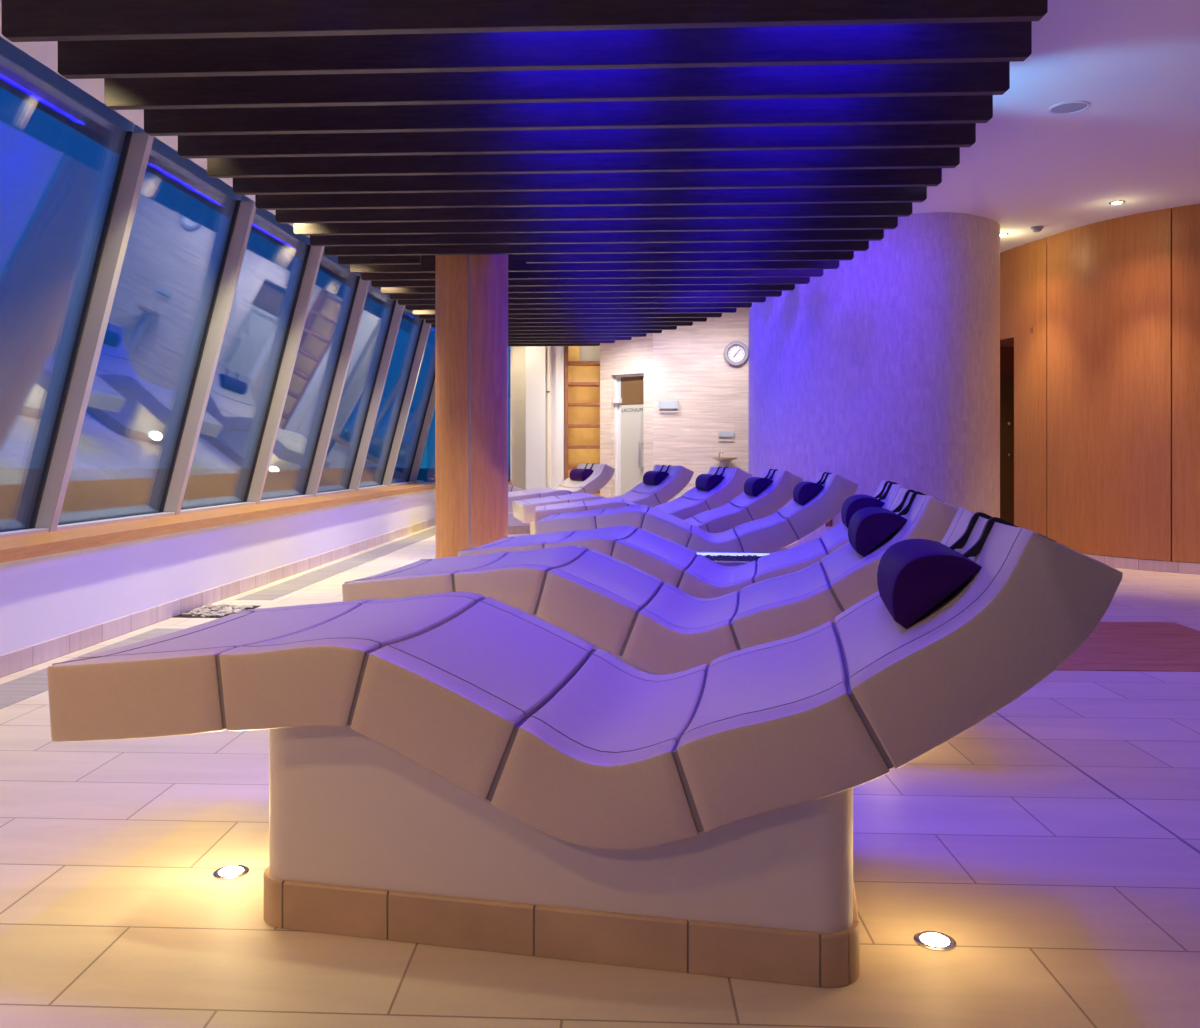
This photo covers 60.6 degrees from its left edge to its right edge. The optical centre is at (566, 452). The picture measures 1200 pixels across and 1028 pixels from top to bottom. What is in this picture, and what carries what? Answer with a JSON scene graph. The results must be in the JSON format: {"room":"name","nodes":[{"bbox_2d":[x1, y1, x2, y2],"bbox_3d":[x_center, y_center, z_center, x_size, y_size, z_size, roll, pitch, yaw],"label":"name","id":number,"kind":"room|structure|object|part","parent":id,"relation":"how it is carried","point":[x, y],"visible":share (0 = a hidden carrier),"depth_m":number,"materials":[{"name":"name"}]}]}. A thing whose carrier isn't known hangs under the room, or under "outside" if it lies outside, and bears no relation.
{"room":"spa","nodes":[
{"label":"spa","id":0,"kind":"room"},
{"bbox_2d":[0,0,323,246],"bbox_3d":[-1.893,-1.911,5.061,0.834,0.378,21.040,0,0,4],"label":"ceiling","id":1,"kind":"structure","parent":0,"point":[46,52],"depth_m":4.80,"materials":[{"name":"white paint"}]},
{"bbox_2d":[0,488,434,655],"bbox_3d":[-2.738,0.735,4.920,0.460,0.530,20.640,0,0,4],"label":"wall","id":2,"kind":"structure","parent":0,"point":[47,597],"depth_m":6.14,"materials":[{"name":"white paint"}]},
{"bbox_2d":[0,36,131,537],"bbox_3d":[-2.642,-0.811,4.798,0.680,2.478,1.530,0,0,4],"label":"window","id":3,"kind":"structure","parent":2,"relation":"in","point":[61,147],"depth_m":5.14,"materials":[{"name":"clear glass"}]},
{"bbox_3d":[-2.900,0.418,4.844,0.093,0.020,1.440,0,0,4],"label":"rail","id":4,"kind":"part","parent":3,"relation":"part of","materials":[{"name":"silver metal"}]},
{"bbox_2d":[0,628,182,708],"bbox_3d":[-2.469,1.004,2.210,0.260,0.012,7.270,0,0,4],"label":"trim","id":5,"kind":"structure","parent":2,"relation":"attached to","point":[14,691],"depth_m":4.49,"materials":[{"name":"grey stone"}]},
{"bbox_2d":[29,124,239,531],"bbox_3d":[-2.535,-0.811,6.303,0.680,2.478,1.530,0,0,4],"label":"window","id":6,"kind":"structure","parent":2,"relation":"in","point":[167,224],"depth_m":6.16,"materials":[{"name":"clear glass"}]},
{"bbox_3d":[-2.793,0.418,6.348,0.093,0.020,1.440,0,0,4],"label":"rail","id":7,"kind":"part","parent":6,"relation":"part of","materials":[{"name":"silver metal"}]},
{"bbox_2d":[0,482,434,562],"bbox_3d":[-2.728,0.456,4.920,0.530,0.057,20.640,0,0,4],"label":"window sill","id":8,"kind":"structure","parent":2,"relation":"on","point":[14,548],"depth_m":6.31,"materials":[{"name":"brown wood"}]},
{"bbox_2d":[0,518,434,677],"bbox_3d":[-2.502,0.953,4.904,0.012,0.095,20.640,0,0,4],"label":"baseboard","id":9,"kind":"structure","parent":2,"relation":"attached to","point":[15,661],"depth_m":6.14,"materials":[{"name":"tile"}]},
{"bbox_2d":[159,195,309,514],"bbox_3d":[-2.428,-0.811,7.807,0.680,2.478,1.530,0,0,4],"label":"window","id":10,"kind":"structure","parent":2,"relation":"in","point":[263,258],"depth_m":7.69,"materials":[{"name":"clear glass"}]},
{"bbox_3d":[-2.686,0.418,7.852,0.093,0.020,1.440,0,0,4],"label":"rail","id":11,"kind":"part","parent":10,"relation":"part of","materials":[{"name":"silver metal"}]},
{"bbox_2d":[244,245,358,503],"bbox_3d":[-2.321,-0.811,9.311,0.680,2.478,1.530,0,0,4],"label":"window","id":12,"kind":"structure","parent":2,"relation":"in","point":[325,289],"depth_m":9.21,"materials":[{"name":"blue glass"}]},
{"bbox_3d":[-2.579,0.418,9.357,0.093,0.020,1.440,0,0,4],"label":"rail","id":13,"kind":"part","parent":12,"relation":"part of","materials":[{"name":"silver metal"}]},
{"bbox_2d":[235,527,434,599],"bbox_3d":[-1.845,1.004,10.982,0.260,0.012,8.020,0,0,4],"label":"trim","id":14,"kind":"structure","parent":2,"relation":"attached to","point":[284,588],"depth_m":8.72,"materials":[{"name":"grey stone"}]},
{"bbox_2d":[303,273,393,495],"bbox_3d":[-2.213,-0.811,10.815,0.680,2.478,1.530,0,0,4],"label":"window","id":15,"kind":"structure","parent":2,"relation":"in","point":[359,353],"depth_m":10.73,"materials":[{"name":"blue glass"}]},
{"bbox_3d":[-2.472,0.418,10.861,0.093,0.020,1.440,0,0,4],"label":"rail","id":16,"kind":"part","parent":15,"relation":"part of","materials":[{"name":"silver metal"}]},
{"bbox_2d":[347,300,421,490],"bbox_3d":[-2.107,-0.811,12.319,0.680,2.478,1.530,0,0,4],"label":"window","id":17,"kind":"structure","parent":2,"relation":"in","point":[403,328],"depth_m":12.24,"materials":[{"name":"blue glass"}]},
{"bbox_3d":[-2.365,0.418,12.365,0.093,0.020,1.440,0,0,4],"label":"rail","id":18,"kind":"part","parent":17,"relation":"part of","materials":[{"name":"silver metal"}]},
{"bbox_2d":[380,319,434,485],"bbox_3d":[-1.999,-0.811,13.824,0.680,2.478,1.530,0,0,4],"label":"window","id":19,"kind":"structure","parent":2,"relation":"in","point":[422,368],"depth_m":13.72,"materials":[{"name":"clear glass"}]},
{"bbox_3d":[-2.258,0.418,13.869,0.093,0.020,1.440,0,0,4],"label":"rail","id":20,"kind":"part","parent":19,"relation":"part of","materials":[{"name":"silver metal"}]},
{"bbox_2d":[407,374,434,482],"bbox_3d":[-1.926,-0.811,14.861,0.680,2.478,0.594,0,0,4],"label":"window","id":21,"kind":"structure","parent":2,"relation":"in","point":[430,407],"depth_m":14.58,"materials":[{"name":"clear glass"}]},
{"bbox_2d":[510,346,525,489],"bbox_3d":[-0.714,-0.525,15.250,0.244,3.050,0.100,0,0,0],"label":"end panel","id":22,"kind":"object","parent":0,"point":[517,353],"visible":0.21,"depth_m":15.20,"materials":[{"name":"beige paint"}]},
{"bbox_2d":[526,346,545,489],"bbox_3d":[-0.460,-0.525,15.150,0.292,3.050,0.300,0,0,0],"label":"wall pillar","id":23,"kind":"structure","parent":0,"point":[535,355],"depth_m":15.00,"materials":[{"name":"white paint"}]},
{"bbox_2d":[546,346,550,487],"bbox_3d":[-0.272,-0.525,15.095,0.084,3.050,0.094,0,0,0],"label":"pipe","id":24,"kind":"object","parent":23,"relation":"attached to","point":[548,348],"visible":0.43,"depth_m":15.06,"materials":[{"name":"beige paint"}]},
{"bbox_2d":[551,346,563,487],"bbox_3d":[-0.194,-0.525,15.250,0.293,3.050,0.100,0,0,0],"label":"wall","id":25,"kind":"structure","parent":0,"point":[557,352],"depth_m":15.20,"materials":[{"name":"white paint"}]},
{"bbox_2d":[579,346,599,360],"bbox_3d":[0.301,-0.525,15.800,0.877,3.050,0.100,0,0,0],"label":"wall","id":26,"kind":"structure","parent":0,"point":[586,353],"depth_m":15.75,"materials":[{"name":"white paint"}]},
{"bbox_2d":[0,525,1199,1027],"bbox_3d":[2.684,1.060,5.379,12.089,0.120,23.242,0,0,0],"label":"floor","id":27,"kind":"structure","parent":0,"point":[1063,904],"depth_m":2.33,"materials":[{"name":"tile"}]},
{"bbox_2d":[172,603,259,617],"bbox_3d":[-2.199,1.000,6.476,0.366,0.041,0.500,0,0,4],"label":"pebble bed","id":28,"kind":"object","parent":27,"relation":"on","point":[209,610],"visible":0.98,"depth_m":6.41,"materials":[{"name":"black"}]},
{"bbox_2d":[213,865,248,879],"bbox_3d":[-0.800,1.004,2.446,0.082,0.032,0.082,0,0,0],"label":"uplight","id":29,"kind":"object","parent":27,"relation":"on","point":[230,872],"visible":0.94,"depth_m":2.43,"materials":[{"name":"white glass"}]},
{"bbox_2d":[435,254,507,557],"bbox_3d":[-0.722,-0.525,7.800,0.550,3.050,0.550,0,0,0],"label":"column","id":30,"kind":"structure","parent":27,"relation":"on","point":[471,291],"depth_m":7.56,"materials":[{"name":"brown wood"}]},
{"bbox_2d":[508,463,614,534],"bbox_3d":[-0.532,0.569,13.085,2.152,0.863,0.830,0,0,-23],"label":"lounger","id":31,"kind":"object","parent":27,"relation":"on","point":[602,474],"visible":0.26,"depth_m":13.04,"materials":[{"name":"beige ceramic"}]},
{"bbox_2d":[570,463,593,480],"bbox_3d":[0.262,0.248,13.473,0.332,0.226,0.393,0,0,-23],"label":"pillow","id":32,"kind":"object","parent":31,"relation":"on","point":[576,474],"visible":0.84,"depth_m":13.33,"materials":[{"name":"purple fabric"}]},
{"bbox_2d":[564,346,599,495],"bbox_3d":[0.261,-0.375,15.420,0.597,2.750,0.380,0,0,0],"label":"shelving unit","id":33,"kind":"object","parent":27,"relation":"on","point":[581,378],"visible":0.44,"depth_m":15.59,"materials":[{"name":"brown wood"}]},
{"bbox_3d":[0.264,-0.089,15.415,0.492,0.044,0.350,0,0,0],"label":"shelf","id":34,"kind":"part","parent":33,"relation":"part of","materials":[{"name":"brown wood"}]},
{"bbox_3d":[0.264,-0.408,15.415,0.492,0.044,0.350,0,0,0],"label":"shelf","id":35,"kind":"part","parent":33,"relation":"part of","materials":[{"name":"brown wood"}]},
{"bbox_3d":[0.264,-0.728,15.415,0.492,0.044,0.350,0,0,0],"label":"shelf","id":36,"kind":"part","parent":33,"relation":"part of","materials":[{"name":"brown wood"}]},
{"bbox_3d":[0.264,-1.032,15.415,0.492,0.044,0.350,0,0,0],"label":"shelf","id":37,"kind":"part","parent":33,"relation":"part of","materials":[{"name":"brown wood"}]},
{"bbox_3d":[0.264,-1.344,15.415,0.492,0.044,0.350,0,0,0],"label":"shelf","id":38,"kind":"part","parent":33,"relation":"part of","materials":[{"name":"brown wood"}]},
{"bbox_2d":[47,507,1122,987],"bbox_3d":[-0.002,0.569,2.409,2.152,0.863,0.830,0,0,12],"label":"lounger","id":39,"kind":"object","parent":27,"relation":"on","point":[465,770],"visible":0.98,"depth_m":2.05,"materials":[{"name":"beige ceramic"}]},
{"bbox_3d":[0.137,0.649,2.378,0.406,0.228,0.830,0,0,12],"label":"seat","id":40,"kind":"part","parent":39,"relation":"part of","materials":[{"name":"beige ceramic"}]},
{"bbox_2d":[877,512,1017,628],"bbox_3d":[0.870,0.248,2.261,0.332,0.226,0.393,0,0,12],"label":"pillow","id":41,"kind":"object","parent":39,"relation":"on","point":[914,576],"visible":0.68,"depth_m":2.10,"materials":[{"name":"purple fabric"}]},
{"bbox_2d":[877,539,981,628],"bbox_3d":[0.794,0.283,2.277,0.177,0.157,0.393,0,0,12],"label":"cushion","id":42,"kind":"object","parent":41,"relation":"on","point":[914,576],"depth_m":2.10,"materials":[{"name":"purple fabric"}]},
{"bbox_2d":[508,465,693,534],"bbox_3d":[0.238,0.569,11.319,2.152,0.863,0.830,0,0,-15],"label":"lounger","id":43,"kind":"object","parent":27,"relation":"on","point":[678,478],"visible":0.37,"depth_m":11.16,"materials":[{"name":"beige ceramic"}]},
{"bbox_2d":[643,465,670,485],"bbox_3d":[1.077,0.248,11.595,0.332,0.226,0.393,0,0,-15],"label":"pillow","id":44,"kind":"object","parent":43,"relation":"on","point":[650,477],"visible":0.82,"depth_m":11.45,"materials":[{"name":"purple fabric"}]},
{"bbox_2d":[643,471,668,485],"bbox_3d":[1.003,0.283,11.574,0.177,0.157,0.393,0,0,-15],"label":"cushion","id":45,"kind":"object","parent":44,"relation":"on","point":[650,477],"depth_m":11.43,"materials":[{"name":"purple fabric"}]},
{"bbox_2d":[512,467,751,522],"bbox_3d":[0.594,0.569,9.769,2.152,0.863,0.830,0,0,-9],"label":"lounger","id":46,"kind":"object","parent":27,"relation":"on","point":[694,501],"visible":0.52,"depth_m":9.51,"materials":[{"name":"beige ceramic"}]},
{"bbox_2d":[695,467,726,490],"bbox_3d":[1.458,0.248,9.955,0.332,0.226,0.393,0,0,-9],"label":"pillow","id":47,"kind":"object","parent":46,"relation":"on","point":[706,482],"visible":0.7,"depth_m":9.81,"materials":[{"name":"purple fabric"}]},
{"bbox_2d":[695,474,723,490],"bbox_3d":[1.382,0.283,9.942,0.177,0.157,0.393,0,0,-9],"label":"cushion","id":48,"kind":"object","parent":47,"relation":"on","point":[706,482],"depth_m":9.78,"materials":[{"name":"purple fabric"}]},
{"bbox_2d":[342,488,957,674],"bbox_3d":[0.328,0.569,3.853,2.152,0.863,0.830,0,0,12],"label":"lounger","id":49,"kind":"object","parent":27,"relation":"on","point":[650,625],"visible":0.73,"depth_m":3.52,"materials":[{"name":"beige ceramic"}]},
{"bbox_3d":[0.467,0.649,3.825,0.406,0.228,0.830,0,0,12],"label":"seat","id":50,"kind":"part","parent":49,"relation":"part of","materials":[{"name":"beige ceramic"}]},
{"bbox_2d":[848,489,924,556],"bbox_3d":[1.201,0.248,3.719,0.332,0.226,0.393,0,0,12],"label":"pillow","id":51,"kind":"object","parent":49,"relation":"on","point":[868,527],"visible":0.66,"depth_m":3.55,"materials":[{"name":"purple fabric"}]},
{"bbox_2d":[848,507,906,556],"bbox_3d":[1.125,0.283,3.735,0.177,0.157,0.393,0,0,12],"label":"cushion","id":52,"kind":"object","parent":51,"relation":"on","point":[868,527],"depth_m":3.55,"materials":[{"name":"purple fabric"}]},
{"bbox_2d":[534,469,802,532],"bbox_3d":[0.805,0.569,8.593,2.152,0.863,0.830,0,0,-1],"label":"lounger","id":53,"kind":"object","parent":27,"relation":"on","point":[744,508],"visible":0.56,"depth_m":8.19,"materials":[{"name":"beige ceramic"}]},
{"bbox_3d":[0.947,0.649,8.595,0.406,0.228,0.830,0,0,-1],"label":"seat","id":54,"kind":"part","parent":53,"relation":"part of","materials":[{"name":"beige ceramic"}]},
{"bbox_2d":[744,469,776,496],"bbox_3d":[1.687,0.248,8.646,0.332,0.226,0.393,0,0,-1],"label":"pillow","id":55,"kind":"object","parent":53,"relation":"on","point":[753,486],"visible":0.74,"depth_m":8.45,"materials":[{"name":"purple fabric"}]},
{"bbox_2d":[744,477,772,496],"bbox_3d":[1.610,0.283,8.645,0.177,0.157,0.393,0,0,-1],"label":"cushion","id":56,"kind":"object","parent":55,"relation":"on","point":[753,486],"depth_m":8.45,"materials":[{"name":"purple fabric"}]},
{"bbox_2d":[458,480,909,598],"bbox_3d":[0.617,0.569,5.038,2.152,0.863,0.830,0,0,12],"label":"lounger","id":57,"kind":"object","parent":27,"relation":"on","point":[675,564],"visible":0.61,"depth_m":4.84,"materials":[{"name":"beige ceramic"}]},
{"bbox_3d":[0.756,0.649,5.010,0.406,0.228,0.830,0,0,12],"label":"seat","id":58,"kind":"part","parent":57,"relation":"part of","materials":[{"name":"beige ceramic"}]},
{"bbox_2d":[841,481,896,527],"bbox_3d":[1.490,0.248,4.902,0.332,0.226,0.393,0,0,12],"label":"pillow","id":59,"kind":"object","parent":57,"relation":"on","point":[852,504],"visible":0.57,"depth_m":4.74,"materials":[{"name":"purple fabric"}]},
{"bbox_2d":[841,494,884,527],"bbox_3d":[1.415,0.283,4.918,0.177,0.157,0.393,0,0,12],"label":"cushion","id":60,"kind":"object","parent":59,"relation":"on","point":[854,503],"depth_m":4.74,"materials":[{"name":"purple fabric"}]},
{"bbox_2d":[534,472,857,552],"bbox_3d":[0.891,0.569,7.269,2.152,0.863,0.830,0,0,7],"label":"lounger","id":61,"kind":"object","parent":27,"relation":"on","point":[775,532],"visible":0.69,"depth_m":6.87,"materials":[{"name":"beige ceramic"}]},
{"bbox_3d":[1.032,0.649,7.252,0.406,0.228,0.830,0,0,7],"label":"seat","id":62,"kind":"part","parent":61,"relation":"part of","materials":[{"name":"beige ceramic"}]},
{"bbox_2d":[793,472,831,505],"bbox_3d":[1.773,0.248,7.208,0.332,0.226,0.393,0,0,7],"label":"pillow","id":63,"kind":"object","parent":61,"relation":"on","point":[803,492],"visible":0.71,"depth_m":7.03,"materials":[{"name":"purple fabric"}]},
{"bbox_2d":[793,482,823,505],"bbox_3d":[1.696,0.283,7.217,0.177,0.157,0.393,0,0,7],"label":"cushion","id":64,"kind":"object","parent":63,"relation":"on","point":[803,492],"depth_m":7.03,"materials":[{"name":"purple fabric"}]},
{"bbox_2d":[713,452,736,467],"bbox_3d":[2.186,0.491,14.204,0.356,1.019,0.356,0,0,8],"label":"fountain","id":65,"kind":"object","parent":27,"relation":"on","point":[724,462],"visible":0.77,"depth_m":14.14,"materials":[{"name":"beige stone"}]},
{"bbox_2d":[713,458,736,460],"bbox_3d":[2.186,0.091,14.204,0.356,0.056,0.356,0,0,8],"label":"bowl","id":66,"kind":"object","parent":65,"relation":"on","point":[718,459],"depth_m":14.09,"materials":[{"name":"stone"}]},
{"bbox_2d":[696,552,770,566],"bbox_3d":[1.020,0.800,5.930,1.060,0.400,0.540,0,0,7],"label":"trough","id":67,"kind":"object","parent":27,"relation":"on","point":[730,559],"visible":0.19,"depth_m":6.05,"materials":[{"name":"beige"}]},
{"bbox_2d":[914,931,955,950],"bbox_3d":[0.753,1.004,2.102,0.082,0.032,0.082,0,0,0],"label":"uplight","id":68,"kind":"object","parent":27,"relation":"on","point":[931,940],"visible":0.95,"depth_m":2.09,"materials":[{"name":"white glass"}]},
{"bbox_2d":[995,712,1199,852],"bbox_3d":[1.560,1.004,2.075,0.007,0.011,12.300,0,0,3],"label":"trim","id":69,"kind":"structure","parent":27,"relation":"on","point":[1127,802],"depth_m":3.05,"materials":[{"name":"grey metal"}]},
{"bbox_2d":[1056,622,1199,671],"bbox_3d":[2.716,1.008,5.395,1.650,0.024,1.386,0,0,3],"label":"rug","id":70,"kind":"object","parent":27,"relation":"on","point":[1111,646],"visible":0.28,"depth_m":5.23,"materials":[{"name":"carpet"}]},
{"bbox_2d":[600,333,652,497],"bbox_3d":[0.907,-0.525,14.935,0.977,3.050,0.160,0,0,42],"label":"wall","id":71,"kind":"structure","parent":0,"point":[635,355],"depth_m":14.97,"materials":[{"name":"stone"}]},
{"bbox_2d":[613,374,643,496],"bbox_3d":[0.925,-0.070,14.918,0.593,2.140,0.120,0,0,42],"label":"door","id":72,"kind":"structure","parent":71,"relation":"in","point":[629,389],"depth_m":14.97,"materials":[{"name":"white glass"}]},
{"bbox_3d":[0.772,-0.885,15.092,0.065,0.450,0.016,0,0,42],"label":"pane","id":73,"kind":"part","parent":72,"relation":"part of","materials":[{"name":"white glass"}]},
{"bbox_3d":[0.978,0.145,14.906,0.489,1.690,0.016,0,0,42],"label":"frosted panel","id":74,"kind":"part","parent":72,"relation":"part of","materials":[{"name":"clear glass"}]},
{"bbox_3d":[1.066,0.025,14.780,0.080,0.392,0.022,0,0,-2],"label":"handle","id":75,"kind":"part","parent":72,"relation":"part of","materials":[{"name":"grey plastic"}]},
{"bbox_2d":[130,0,1199,275],"bbox_3d":[2.384,-2.100,5.379,12.689,0.100,23.242,0,0,0],"label":"ceiling","id":76,"kind":"structure","parent":0,"point":[1136,63],"depth_m":6.49,"materials":[{"name":"white paint"}]},
{"bbox_2d":[2,0,1047,346],"bbox_3d":[0.259,-1.755,8.704,3.953,0.610,10.454,0,0,3],"label":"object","id":77,"kind":"structure","parent":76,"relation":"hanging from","point":[639,168],"depth_m":4.59,"materials":[{"name":"brown wood"}]},
{"bbox_2d":[1030,226,1043,231],"bbox_3d":[4.263,-2.027,9.316,0.110,0.045,0.110,0,0,0],"label":"smoke detector","id":78,"kind":"object","parent":76,"relation":"attached to","point":[1034,228],"visible":1,"depth_m":9.29,"materials":[{"name":"grey plastic"}]},
{"bbox_2d":[1048,101,1089,113],"bbox_3d":[2.974,-2.046,6.085,0.224,0.009,0.224,0,0,0],"label":"ceiling speaker","id":79,"kind":"object","parent":76,"relation":"attached to","point":[1068,107],"visible":1,"depth_m":6.08,"materials":[{"name":"white paint"}]},
{"bbox_2d":[1051,103,1086,112],"bbox_3d":[2.974,-2.047,6.085,0.194,0.006,0.194,0,0,0],"label":"grille","id":80,"kind":"object","parent":79,"relation":"attached to","point":[1060,107],"depth_m":6.08,"materials":[{"name":"grey plastic"}]},
{"bbox_2d":[1109,200,1124,204],"bbox_3d":[4.492,-2.041,8.388,0.120,0.018,0.120,0,0,0],"label":"recessed light","id":81,"kind":"object","parent":76,"relation":"in","point":[1116,202],"visible":1,"depth_m":8.36,"materials":[{"name":"silver metal"}]},
{"bbox_2d":[653,308,748,502],"bbox_3d":[2.233,-0.525,14.450,2.037,3.050,0.100,0,0,8],"label":"wall","id":82,"kind":"structure","parent":0,"point":[690,367],"depth_m":14.45,"materials":[{"name":"stone"}]},
{"bbox_2d":[659,400,677,411],"bbox_3d":[1.435,-0.660,14.496,0.276,0.174,0.040,0,0,8],"label":"wall plaque","id":83,"kind":"object","parent":82,"relation":"attached to","point":[662,404],"visible":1,"depth_m":14.48,"materials":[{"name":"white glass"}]},
{"bbox_3d":[1.434,-0.681,14.486,0.276,0.107,0.006,0,0,9],"label":"glass plate","id":84,"kind":"part","parent":83,"relation":"part of","materials":[{"name":"white glass"}]},
{"bbox_2d":[718,431,733,439],"bbox_3d":[2.230,-0.241,14.378,0.217,0.131,0.040,0,0,8],"label":"wall plaque","id":85,"kind":"object","parent":82,"relation":"attached to","point":[720,434],"visible":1,"depth_m":14.36,"materials":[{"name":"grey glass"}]},
{"bbox_3d":[2.228,-0.262,14.367,0.217,0.064,0.006,0,0,8],"label":"glass plate","id":86,"kind":"part","parent":85,"relation":"part of","materials":[{"name":"grey glass"}]},
{"bbox_2d":[724,341,748,365],"bbox_3d":[2.364,-1.386,14.333,0.344,0.344,0.088,0,0,8],"label":"wall clock","id":87,"kind":"object","parent":82,"relation":"attached to","point":[736,353],"visible":1,"depth_m":14.32,"materials":[{"name":"grey plastic"}]},
{"bbox_2d":[749,212,999,548],"bbox_3d":[2.660,-0.525,9.647,2.506,3.050,1.116,0,0,35],"label":"wall","id":88,"kind":"structure","parent":0,"point":[884,365],"depth_m":8.95,"materials":[{"name":"paint"}]},
{"bbox_2d":[826,519,831,525],"bbox_3d":[2.349,0.548,9.217,0.047,0.216,0.112,0,0,31],"label":"batten","id":89,"kind":"object","parent":88,"relation":"attached to","point":[829,523],"visible":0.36,"depth_m":9.18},
{"bbox_2d":[1000,204,1199,562],"bbox_3d":[5.527,-0.573,9.456,1.795,2.955,6.389,0,0,-33],"label":"wall","id":90,"kind":"structure","parent":0,"point":[1107,374],"depth_m":9.02,"materials":[{"name":"orange wood"}]},
{"bbox_3d":[4.457,-1.605,10.751,0.066,0.890,0.979,0,0,-3],"label":"panel","id":91,"kind":"part","parent":90,"relation":"part of","materials":[{"name":"orange wood"}]},
{"bbox_2d":[1000,327,1032,524],"bbox_3d":[4.795,-0.150,10.768,0.650,2.300,1.579,0,0,-3],"label":"door","id":92,"kind":"structure","parent":90,"relation":"in","point":[1006,346],"depth_m":11.23,"materials":[{"name":"brown glass"}]},
{"bbox_2d":[1000,374,1013,524],"bbox_3d":[4.855,0.070,11.247,0.360,1.860,0.030,0,0,-3],"label":"panel","id":93,"kind":"object","parent":92,"relation":"attached to","point":[1006,380],"depth_m":11.23,"materials":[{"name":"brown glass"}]},
{"bbox_3d":[4.534,-0.573,10.015,0.053,2.955,0.507,0,0,-10],"label":"panel","id":94,"kind":"part","parent":90,"relation":"part of","materials":[{"name":"orange wood"}]},
{"bbox_3d":[4.778,-0.573,9.159,0.151,2.955,1.260,0,0,-23],"label":"panel","id":95,"kind":"part","parent":90,"relation":"part of","materials":[{"name":"orange wood"}]},
{"bbox_3d":[5.579,-0.573,8.216,1.276,2.955,0.099,0,0,35],"label":"panel","id":96,"kind":"part","parent":90,"relation":"part of","materials":[{"name":"orange wood"}]},
{"bbox_2d":[1084,553,1189,562],"bbox_3d":[5.971,-0.525,8.473,4.530,3.050,0.927,0,0,41],"label":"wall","id":97,"kind":"structure","parent":0,"point":[1084,553],"depth_m":8.80,"materials":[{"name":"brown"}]},
{"bbox_2d":[1082,553,1199,574],"bbox_3d":[5.921,0.955,8.427,4.602,0.090,0.924,0,0,41],"label":"baseboard","id":98,"kind":"structure","parent":97,"relation":"attached to","point":[1116,562],"depth_m":8.71,"materials":[{"name":"tile"}]},
{"label":"outside","id":99,"kind":"structure","parent":0,"visible":0},
{"bbox_2d":[417,468,509,481],"bbox_3d":[-34.000,1.400,30.000,72.000,0.100,120.000,0,0,0],"label":"ground","id":100,"kind":"structure","parent":99,"point":[425,474],"depth_m":61.62,"materials":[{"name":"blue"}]}
]}

